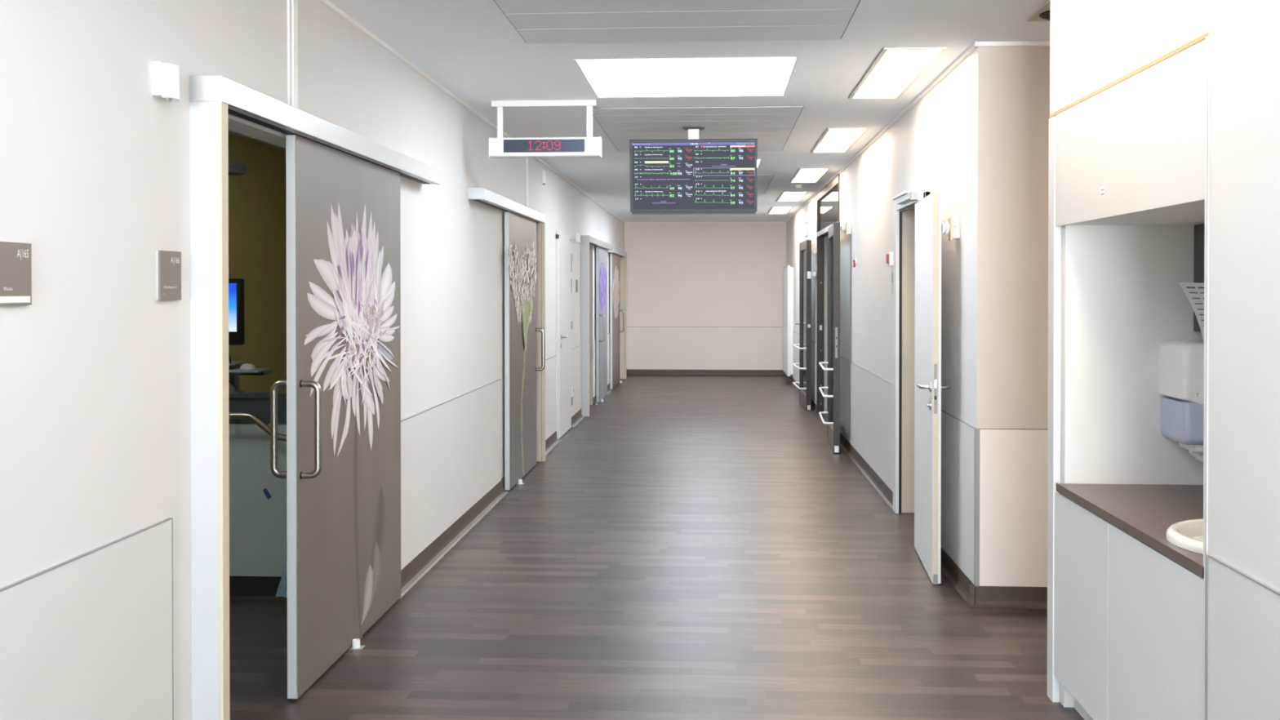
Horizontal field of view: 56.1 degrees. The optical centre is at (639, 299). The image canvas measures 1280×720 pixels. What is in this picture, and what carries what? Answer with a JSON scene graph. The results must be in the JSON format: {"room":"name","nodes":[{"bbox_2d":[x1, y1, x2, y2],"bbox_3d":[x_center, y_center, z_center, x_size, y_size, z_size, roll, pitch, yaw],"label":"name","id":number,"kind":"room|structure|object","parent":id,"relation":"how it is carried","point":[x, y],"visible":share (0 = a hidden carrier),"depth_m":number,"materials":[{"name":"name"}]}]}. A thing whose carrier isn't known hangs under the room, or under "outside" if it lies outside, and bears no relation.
{"room":"hospital interior","nodes":[
{"label":"hospital interior","id":0,"kind":"room"},
{"bbox_2d":[227,133,286,392],"bbox_3d":[-2.394,0.118,6.562,2.110,2.750,9.800,0,1,4],"label":"wall","id":1,"kind":"structure","parent":0,"point":[257,211],"depth_m":9.88,"materials":[{"name":"yellow paint"}]},
{"bbox_2d":[228,391,287,596],"bbox_3d":[-2.361,0.987,6.134,1.990,1.020,0.105,0,1,4],"label":"wall","id":2,"kind":"structure","parent":0,"point":[258,528],"depth_m":6.06,"materials":[{"name":"grey paint"}]},
{"bbox_2d":[229,410,286,441],"bbox_3d":[-1.932,0.631,5.991,0.484,0.150,0.142,0,1,4],"label":"grab rail","id":3,"kind":"object","parent":2,"relation":"attached to","point":[233,415],"visible":0.49,"depth_m":5.92,"materials":[{"name":"metal"}]},
{"bbox_2d":[258,438,271,499],"bbox_3d":[-1.837,0.823,5.893,0.068,0.314,0.023,0,1,4],"label":"infusion line","id":4,"kind":"object","parent":3,"relation":"hanging from","point":[266,492],"visible":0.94,"depth_m":5.89,"materials":[{"name":"grey plastic"}]},
{"bbox_2d":[275,557,287,598],"bbox_3d":[-1.710,1.075,5.796,0.115,0.744,0.244,0,1,-29],"label":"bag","id":5,"kind":"object","parent":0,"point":[282,591],"visible":0.21,"depth_m":5.72,"materials":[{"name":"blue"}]},
{"bbox_2d":[0,0,625,719],"bbox_3d":[-1.247,0.115,6.892,0.138,2.750,29.600,0,1,4],"label":"wall","id":6,"kind":"structure","parent":0,"point":[95,623],"depth_m":3.42,"materials":[{"name":"paint"}]},
{"bbox_2d":[0,241,31,306],"bbox_3d":[-1.446,-0.059,2.755,0.013,0.145,0.162,0,1,4],"label":"room sign","id":7,"kind":"object","parent":6,"relation":"attached to","point":[15,258],"visible":1,"depth_m":2.77,"materials":[{"name":"silver metal"}]},
{"bbox_2d":[151,61,179,101],"bbox_3d":[-1.377,-0.633,3.510,0.056,0.108,0.098,0,1,4],"label":"sensor","id":8,"kind":"object","parent":6,"relation":"attached to","point":[165,76],"visible":1,"depth_m":3.47,"materials":[{"name":"white plastic"}]},
{"bbox_2d":[155,250,181,300],"bbox_3d":[-1.396,-0.070,3.563,0.013,0.146,0.140,0,1,4],"label":"room sign","id":9,"kind":"object","parent":6,"relation":"attached to","point":[168,264],"visible":1,"depth_m":3.55,"materials":[{"name":"silver metal"}]},
{"bbox_2d":[189,75,439,719],"bbox_3d":[-1.246,0.409,5.193,0.211,2.224,2.956,0,1,6],"label":"door","id":10,"kind":"structure","parent":6,"relation":"in","point":[342,383],"depth_m":4.68,"materials":[{"name":"white paint"}]},
{"bbox_2d":[296,135,400,697],"bbox_3d":[-1.240,0.436,5.249,0.001,2.111,1.491,0,0,4],"label":"panel","id":11,"kind":"object","parent":10,"relation":"attached to","point":[348,233],"depth_m":5.10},
{"bbox_2d":[303,203,399,639],"bbox_3d":[-1.235,0.544,5.266,0.005,1.952,1.376,0,0,4],"label":"print","id":12,"kind":"object","parent":10,"relation":"attached to","point":[351,251],"depth_m":5.18},
{"bbox_2d":[467,187,545,491],"bbox_3d":[-1.026,0.361,9.377,0.232,2.215,2.915,0,1,4],"label":"door","id":13,"kind":"structure","parent":6,"relation":"in","point":[524,226],"depth_m":9.77,"materials":[{"name":"white paint"}]},
{"bbox_2d":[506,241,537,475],"bbox_3d":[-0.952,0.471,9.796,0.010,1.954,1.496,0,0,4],"label":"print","id":14,"kind":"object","parent":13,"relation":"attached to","point":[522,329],"depth_m":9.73},
{"bbox_2d":[509,212,536,488],"bbox_3d":[-0.953,0.389,9.875,0.001,2.123,1.381,0,0,4],"label":"print","id":15,"kind":"object","parent":13,"relation":"attached to","point":[522,228],"depth_m":9.77},
{"bbox_2d":[400,374,626,598],"bbox_3d":[-1.171,1.440,6.898,0.052,0.100,29.600,0,1,4],"label":"baseboard","id":16,"kind":"structure","parent":6,"relation":"attached to","point":[424,561],"depth_m":7.45,"materials":[{"name":"plastic"}]},
{"bbox_2d":[542,169,546,185],"bbox_3d":[-0.905,-1.149,11.338,0.030,0.140,0.040,0,1,4],"label":"antenna","id":17,"kind":"object","parent":6,"relation":"attached to","point":[544,171],"visible":1,"depth_m":11.32,"materials":[{"name":"white plastic"}]},
{"bbox_2d":[555,231,573,439],"bbox_3d":[-0.831,0.373,12.870,0.190,2.130,1.180,0,1,4],"label":"door","id":18,"kind":"structure","parent":6,"relation":"in","point":[563,242],"depth_m":12.78,"materials":[{"name":"white paint"}]},
{"bbox_2d":[571,386,573,400],"bbox_3d":[-0.764,1.071,13.623,0.016,0.160,0.080,0,1,4],"label":"wall socket","id":19,"kind":"object","parent":6,"relation":"attached to","point":[572,388],"visible":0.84,"depth_m":13.58,"materials":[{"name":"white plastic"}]},
{"bbox_2d":[575,280,577,292],"bbox_3d":[-0.744,-0.155,14.097,0.012,0.145,0.150,0,1,4],"label":"room sign","id":20,"kind":"object","parent":6,"relation":"attached to","point":[576,281],"visible":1,"depth_m":14.06,"materials":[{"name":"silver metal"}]},
{"bbox_2d":[575,233,580,242],"bbox_3d":[-0.724,-0.717,14.065,0.056,0.108,0.098,0,1,4],"label":"sensor","id":21,"kind":"object","parent":6,"relation":"attached to","point":[577,235],"visible":1,"depth_m":14.03,"materials":[{"name":"white plastic"}]},
{"bbox_2d":[581,235,612,416],"bbox_3d":[-0.582,0.308,16.255,0.205,2.200,3.313,0,1,5],"label":"door","id":22,"kind":"structure","parent":6,"relation":"in","point":[602,247],"depth_m":16.27,"materials":[{"name":"white paint"}]},
{"bbox_2d":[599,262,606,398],"bbox_3d":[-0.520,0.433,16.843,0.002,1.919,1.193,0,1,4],"label":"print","id":23,"kind":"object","parent":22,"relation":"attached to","point":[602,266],"depth_m":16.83},
{"bbox_2d":[599,247,607,401],"bbox_3d":[-0.517,0.336,16.919,0.001,2.106,1.296,0,0,4],"label":"print","id":24,"kind":"object","parent":22,"relation":"attached to","point":[602,251],"depth_m":16.85},
{"bbox_2d":[607,247,626,389],"bbox_3d":[-0.369,0.293,19.427,0.206,2.175,2.794,0,1,2],"label":"door","id":25,"kind":"structure","parent":6,"relation":"in","point":[617,257],"depth_m":19.41,"materials":[{"name":"white paint"}]},
{"bbox_2d":[612,266,619,318],"bbox_3d":[-0.377,-0.117,19.150,0.002,0.854,1.475,0,1,4],"label":"print","id":26,"kind":"object","parent":25,"relation":"attached to","point":[615,269],"depth_m":19.06},
{"bbox_2d":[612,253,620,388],"bbox_3d":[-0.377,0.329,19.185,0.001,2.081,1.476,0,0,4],"label":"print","id":27,"kind":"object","parent":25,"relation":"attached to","point":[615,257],"depth_m":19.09},
{"bbox_2d":[227,0,1049,222],"bbox_3d":[1.319,-1.309,6.720,10.600,0.100,30.000,0,1,4],"label":"ceiling","id":28,"kind":"structure","parent":0,"point":[470,48],"depth_m":6.46,"materials":[{"name":"paint"}]},
{"bbox_2d":[228,160,247,175],"bbox_3d":[-2.327,-0.980,6.748,0.230,0.559,0.230,0,1,4],"label":"lamp","id":29,"kind":"object","parent":28,"relation":"hanging from","point":[236,167],"visible":0.34,"depth_m":6.70,"materials":[{"name":"grey plastic"}]},
{"bbox_2d":[488,99,602,159],"bbox_3d":[-0.604,-1.086,7.684,0.716,0.360,0.090,0,1,4],"label":"digital clock","id":30,"kind":"object","parent":28,"relation":"hanging from","point":[589,146],"visible":1,"depth_m":7.64,"materials":[{"name":"white paint"}]},
{"bbox_2d":[493,0,860,44],"bbox_3d":[0.127,-1.236,4.550,1.522,0.006,2.532,0,1,4],"label":"ceiling access panel","id":31,"kind":"object","parent":28,"relation":"attached to","point":[536,21],"visible":1,"depth_m":5.34,"materials":[{"name":"white"}]},
{"bbox_2d":[573,56,799,97],"bbox_3d":[0.275,-1.256,6.855,1.170,0.006,1.230,0,1,4],"label":"recessed light","id":32,"kind":"object","parent":28,"relation":"in","point":[717,76],"visible":1,"depth_m":6.75,"materials":[{"name":"white paint"}]},
{"bbox_2d":[629,126,757,214],"bbox_3d":[0.396,-0.953,8.886,0.934,0.648,0.206,0,1,4],"label":"patient monitor","id":33,"kind":"object","parent":28,"relation":"hanging from","point":[695,175],"visible":1,"depth_m":8.82,"materials":[{"name":"black plastic"}]},
{"bbox_2d":[592,106,804,151],"bbox_3d":[0.445,-1.277,9.194,1.422,0.006,2.542,0,1,4],"label":"ceiling access panel","id":34,"kind":"object","parent":28,"relation":"attached to","point":[772,126],"visible":0.8,"depth_m":8.64,"materials":[{"name":"white"}]},
{"bbox_2d":[757,159,761,169],"bbox_3d":[0.580,-1.299,11.776,1.170,0.006,1.230,0,1,4],"label":"recessed light","id":35,"kind":"object","parent":28,"relation":"in","point":[758,160],"visible":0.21,"depth_m":11.38,"materials":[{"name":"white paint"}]},
{"bbox_2d":[756,173,774,193],"bbox_3d":[0.755,-1.317,13.869,1.462,0.006,2.512,0,1,4],"label":"ceiling access panel","id":36,"kind":"object","parent":28,"relation":"attached to","point":[763,180],"visible":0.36,"depth_m":13.38,"materials":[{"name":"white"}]},
{"bbox_2d":[767,206,793,213],"bbox_3d":[2.128,-1.354,18.275,0.314,0.010,1.574,0,1,4],"label":"recessed light","id":37,"kind":"object","parent":28,"relation":"in","point":[774,210],"visible":1,"depth_m":18.25,"materials":[{"name":"white plastic"}]},
{"bbox_2d":[776,191,808,201],"bbox_3d":[1.961,-1.331,15.581,0.314,0.010,1.574,0,1,4],"label":"recessed light","id":38,"kind":"object","parent":28,"relation":"in","point":[784,196],"visible":1,"depth_m":15.52,"materials":[{"name":"white plastic"}]},
{"bbox_2d":[778,192,804,200],"bbox_3d":[1.963,-1.333,15.582,0.266,0.004,1.526,0,0,4],"label":"diffuser","id":39,"kind":"object","parent":38,"relation":"attached to","point":[784,196],"depth_m":15.52,"materials":[{"name":"white plastic"}]},
{"bbox_2d":[795,184,802,188],"bbox_3d":[1.831,-1.297,13.852,0.090,0.047,0.090,0,1,4],"label":"smoke detector","id":40,"kind":"object","parent":28,"relation":"attached to","point":[797,186],"visible":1,"depth_m":13.82,"materials":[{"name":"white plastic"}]},
{"bbox_2d":[789,168,831,182],"bbox_3d":[1.783,-1.306,12.706,0.314,0.010,1.574,0,1,4],"label":"recessed light","id":41,"kind":"object","parent":28,"relation":"in","point":[802,175],"visible":1,"depth_m":12.62,"materials":[{"name":"white plastic"}]},
{"bbox_2d":[810,127,869,152],"bbox_3d":[1.597,-1.280,9.712,0.314,0.010,1.574,0,1,4],"label":"recessed light","id":42,"kind":"object","parent":28,"relation":"in","point":[833,140],"visible":1,"depth_m":9.60,"materials":[{"name":"white plastic"}]},
{"bbox_2d":[848,47,946,99],"bbox_3d":[1.414,-1.254,6.748,0.314,0.010,1.574,0,1,4],"label":"recessed light","id":43,"kind":"object","parent":28,"relation":"in","point":[894,70],"visible":1,"depth_m":6.59,"materials":[{"name":"white plastic"}]},
{"bbox_2d":[1026,0,1049,21],"bbox_3d":[1.866,-1.237,5.142,0.313,0.016,0.417,0,1,4],"label":"ceiling vent","id":44,"kind":"object","parent":28,"relation":"in","point":[1042,14],"visible":0.16,"depth_m":5.22,"materials":[{"name":"beige"}]},
{"bbox_2d":[1039,10,1049,19],"bbox_3d":[1.853,-1.236,5.205,0.236,0.002,0.236,0,0,4],"label":"outlet","id":45,"kind":"object","parent":44,"relation":"attached to","point":[1043,15],"depth_m":5.21,"materials":[{"name":"black"}]},
{"bbox_2d":[229,374,1084,719],"bbox_3d":[1.319,1.541,6.745,10.600,0.100,30.000,0,1,4],"label":"floor","id":46,"kind":"structure","parent":0,"point":[693,547],"depth_m":5.93,"materials":[{"name":"brown wood"}]},
{"bbox_2d":[228,360,272,392],"bbox_3d":[-2.347,0.923,6.867,0.576,1.134,0.600,0,1,4],"label":"equipment cart","id":47,"kind":"object","parent":46,"relation":"on","point":[236,372],"visible":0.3,"depth_m":6.76,"materials":[{"name":"grey"}]},
{"bbox_2d":[228,278,244,392],"bbox_3d":[-2.450,0.207,6.820,0.563,0.648,0.182,0,1,18],"label":"computer monitor","id":48,"kind":"object","parent":47,"relation":"on","point":[236,286],"visible":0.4,"depth_m":6.66,"materials":[{"name":"black plastic"}]},
{"bbox_2d":[228,360,247,365],"bbox_3d":[-2.320,0.362,6.800,0.103,0.012,0.240,0,0,4],"label":"tray","id":49,"kind":"object","parent":47,"relation":"on","point":[233,362],"depth_m":6.83,"materials":[{"name":"grey plastic"}]},
{"bbox_2d":[240,363,255,369],"bbox_3d":[-2.171,0.371,6.650,0.084,0.032,0.060,0,1,4],"label":"computer mouse","id":50,"kind":"object","parent":47,"relation":"on","point":[246,366],"visible":1,"depth_m":6.63,"materials":[{"name":"white plastic"}]},
{"bbox_2d":[228,368,272,373],"bbox_3d":[-2.165,0.393,6.660,0.188,0.012,0.220,0,0,4],"label":"tray","id":51,"kind":"object","parent":47,"relation":"on","point":[257,370],"depth_m":6.58,"materials":[{"name":"grey plastic"}]},
{"bbox_2d":[349,638,364,649],"bbox_3d":[-1.224,1.487,5.194,0.058,0.036,0.050,0,1,4],"label":"floor guide","id":52,"kind":"object","parent":46,"relation":"on","point":[356,642],"visible":1,"depth_m":5.18,"materials":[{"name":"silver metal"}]},
{"bbox_2d":[516,479,524,484],"bbox_3d":[-0.951,1.449,9.555,0.058,0.036,0.050,0,1,4],"label":"floor guide","id":53,"kind":"object","parent":46,"relation":"on","point":[520,481],"visible":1,"depth_m":9.54,"materials":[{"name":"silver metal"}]},
{"bbox_2d":[1053,491,1203,719],"bbox_3d":[1.806,1.117,3.793,0.598,0.799,1.377,0,1,4],"label":"base cabinet","id":54,"kind":"object","parent":46,"relation":"on","point":[1128,617],"visible":0.54,"depth_m":3.74,"materials":[{"name":"laminate"}]},
{"bbox_2d":[1056,483,1204,577],"bbox_3d":[1.803,0.702,3.768,0.602,0.030,1.351,0,1,4],"label":"countertop","id":55,"kind":"structure","parent":54,"relation":"on","point":[1145,512],"depth_m":3.98,"materials":[{"name":"brown laminate"}]},
{"bbox_2d":[1165,518,1203,554],"bbox_3d":[1.737,0.754,3.376,0.470,0.186,0.520,0,1,4],"label":"basin","id":56,"kind":"object","parent":55,"relation":"in","point":[1188,535],"visible":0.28,"depth_m":3.46,"materials":[{"name":"white ceramic"}]},
{"bbox_2d":[624,222,786,369],"bbox_3d":[2.237,-0.013,21.554,10.600,2.750,0.140,0,1,4],"label":"wall","id":57,"kind":"structure","parent":0,"point":[700,295],"depth_m":21.57,"materials":[{"name":"beige paint"}]},
{"bbox_2d":[626,368,785,375],"bbox_3d":[1.165,1.312,21.564,2.900,0.100,0.035,0,1,4],"label":"baseboard","id":58,"kind":"structure","parent":57,"relation":"attached to","point":[628,371],"depth_m":21.56,"materials":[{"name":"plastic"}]},
{"bbox_2d":[826,282,827,401],"bbox_3d":[3.600,0.056,13.642,2.700,2.750,15.525,0,1,4],"label":"wall","id":59,"kind":"structure","parent":0,"point":[827,282],"depth_m":16.48,"materials":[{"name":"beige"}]},
{"bbox_2d":[785,40,1049,586],"bbox_3d":[4.525,0.057,13.515,4.838,2.750,15.665,0,1,4],"label":"wall","id":60,"kind":"structure","parent":0,"point":[978,134],"depth_m":5.95,"materials":[{"name":"paint"}]},
{"bbox_2d":[782,265,793,376],"bbox_3d":[2.491,0.343,20.293,0.096,1.800,1.568,0,1,4],"label":"radiator","id":61,"kind":"object","parent":60,"relation":"attached to","point":[788,271],"visible":1,"depth_m":19.52,"materials":[{"name":"white paint"}]},
{"bbox_2d":[804,221,808,237],"bbox_3d":[2.304,-0.965,16.632,0.018,0.200,0.400,0,1,4],"label":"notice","id":62,"kind":"object","parent":60,"relation":"attached to","point":[806,223],"visible":1,"depth_m":16.53,"materials":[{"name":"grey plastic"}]},
{"bbox_2d":[792,173,839,452],"bbox_3d":[2.047,0.056,13.797,0.329,2.748,5.050,0,1,4],"label":"door","id":63,"kind":"structure","parent":60,"relation":"in","point":[828,197],"depth_m":14.59,"materials":[{"name":"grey metal"}]},
{"bbox_2d":[840,221,850,235],"bbox_3d":[1.940,-0.669,11.345,0.092,0.130,0.092,0,1,4],"label":"holder","id":64,"kind":"object","parent":60,"relation":"attached to","point":[846,228],"visible":1,"depth_m":11.31,"materials":[{"name":"white plastic"}]},
{"bbox_2d":[853,257,857,266],"bbox_3d":[1.940,-0.332,10.848,0.029,0.085,0.060,0,1,4],"label":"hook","id":65,"kind":"object","parent":60,"relation":"attached to","point":[855,261],"visible":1,"depth_m":10.84,"materials":[{"name":"white plastic"}]},
{"bbox_2d":[885,252,893,266],"bbox_3d":[1.798,-0.290,8.653,0.042,0.100,0.100,0,1,4],"label":"fire alarm","id":66,"kind":"object","parent":60,"relation":"attached to","point":[889,256],"visible":0.91,"depth_m":8.61,"materials":[{"name":"white plastic"}]},
{"bbox_2d":[891,271,893,293],"bbox_3d":[1.804,-0.122,8.544,0.016,0.155,0.120,0,1,4],"label":"plate","id":67,"kind":"object","parent":60,"relation":"attached to","point":[892,271],"visible":0.32,"depth_m":8.56,"materials":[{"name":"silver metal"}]},
{"bbox_2d":[784,373,1047,608],"bbox_3d":[4.466,1.382,13.522,4.755,0.100,15.680,0,1,4],"label":"baseboard","id":68,"kind":"structure","parent":60,"relation":"attached to","point":[980,597],"depth_m":5.88,"materials":[{"name":"plastic"}]},
{"bbox_2d":[893,187,951,584],"bbox_3d":[1.748,0.411,7.331,0.265,2.150,2.146,0,1,8],"label":"door","id":69,"kind":"structure","parent":60,"relation":"in","point":[917,387],"depth_m":6.98,"materials":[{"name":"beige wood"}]},
{"bbox_2d":[891,190,917,204],"bbox_3d":[1.706,-0.650,7.764,0.055,0.068,0.720,0,1,4],"label":"door closer","id":70,"kind":"object","parent":69,"relation":"attached to","point":[913,196],"depth_m":7.64,"materials":[{"name":"silver metal"}]},
{"bbox_2d":[941,215,959,240],"bbox_3d":[1.629,-0.375,6.327,0.092,0.130,0.092,0,1,4],"label":"holder","id":71,"kind":"object","parent":60,"relation":"attached to","point":[951,227],"visible":0.94,"depth_m":6.29,"materials":[{"name":"white plastic"}]},
{"bbox_2d":[1049,0,1208,114],"bbox_3d":[1.869,-0.964,3.804,0.720,0.538,1.470,0,1,4],"label":"wall","id":72,"kind":"structure","parent":0,"point":[1094,44],"depth_m":3.88,"materials":[{"name":"paint"}]},
{"bbox_2d":[1059,224,1203,706],"bbox_3d":[1.863,0.416,4.490,0.576,2.190,0.125,0,1,4],"label":"wall","id":73,"kind":"structure","parent":0,"point":[1122,296],"depth_m":4.43,"materials":[{"name":"white paint"}]},
{"bbox_2d":[1047,115,1061,702],"bbox_3d":[1.563,0.413,4.534,0.027,2.195,0.077,0,1,4],"label":"trim","id":74,"kind":"structure","parent":73,"relation":"attached to","point":[1054,233],"depth_m":4.51,"materials":[{"name":"white paint"}]},
{"bbox_2d":[1159,340,1204,452],"bbox_3d":[2.021,0.345,4.306,0.232,0.390,0.221,0,1,4],"label":"dispenser","id":75,"kind":"object","parent":73,"relation":"attached to","point":[1181,367],"visible":0.52,"depth_m":4.23,"materials":[{"name":"white plastic"}]},
{"bbox_2d":[1178,442,1203,452],"bbox_3d":[2.022,0.521,4.318,0.112,0.038,0.160,0,0,4],"label":"outlet","id":76,"kind":"object","parent":75,"relation":"attached to","point":[1194,447],"depth_m":4.25,"materials":[{"name":"white plastic"}]},
{"bbox_2d":[1188,449,1203,462],"bbox_3d":[2.017,0.560,4.299,0.103,0.067,0.038,0,1,4],"label":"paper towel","id":77,"kind":"object","parent":75,"relation":"hanging from","point":[1198,456],"visible":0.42,"depth_m":4.29,"materials":[{"name":"white paper"}]},
{"bbox_2d":[1202,0,1279,719],"bbox_3d":[1.474,0.197,-2.496,0.730,2.750,11.197,0,1,4],"label":"wall","id":78,"kind":"structure","parent":0,"point":[1241,631],"depth_m":2.89,"materials":[{"name":"paint"}]},
{"bbox_3d":[2.169,0.411,3.797,0.120,2.212,1.470,0,1,4],"label":"wall","id":79,"kind":"structure","parent":0,"visible":0},
{"bbox_2d":[1049,31,1208,226],"bbox_3d":[1.808,-0.480,3.812,0.599,0.430,1.469,0,1,4],"label":"upper cabinet","id":80,"kind":"object","parent":79,"relation":"attached to","point":[1130,151],"visible":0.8,"depth_m":3.65,"materials":[{"name":"laminate"}]},
{"bbox_2d":[1178,282,1204,340],"bbox_3d":[1.977,0.044,4.133,0.246,0.204,0.058,0,1,11],"label":"rack","id":81,"kind":"object","parent":79,"relation":"attached to","point":[1194,291],"visible":0.23,"depth_m":4.14,"materials":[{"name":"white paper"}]},
{"bbox_2d":[1193,224,1204,331],"bbox_3d":[2.079,-0.076,4.289,0.116,0.387,0.220,0,1,4],"label":"mirror","id":82,"kind":"object","parent":79,"relation":"attached to","point":[1198,271],"visible":0.2,"depth_m":4.36,"materials":[{"name":"grey"}]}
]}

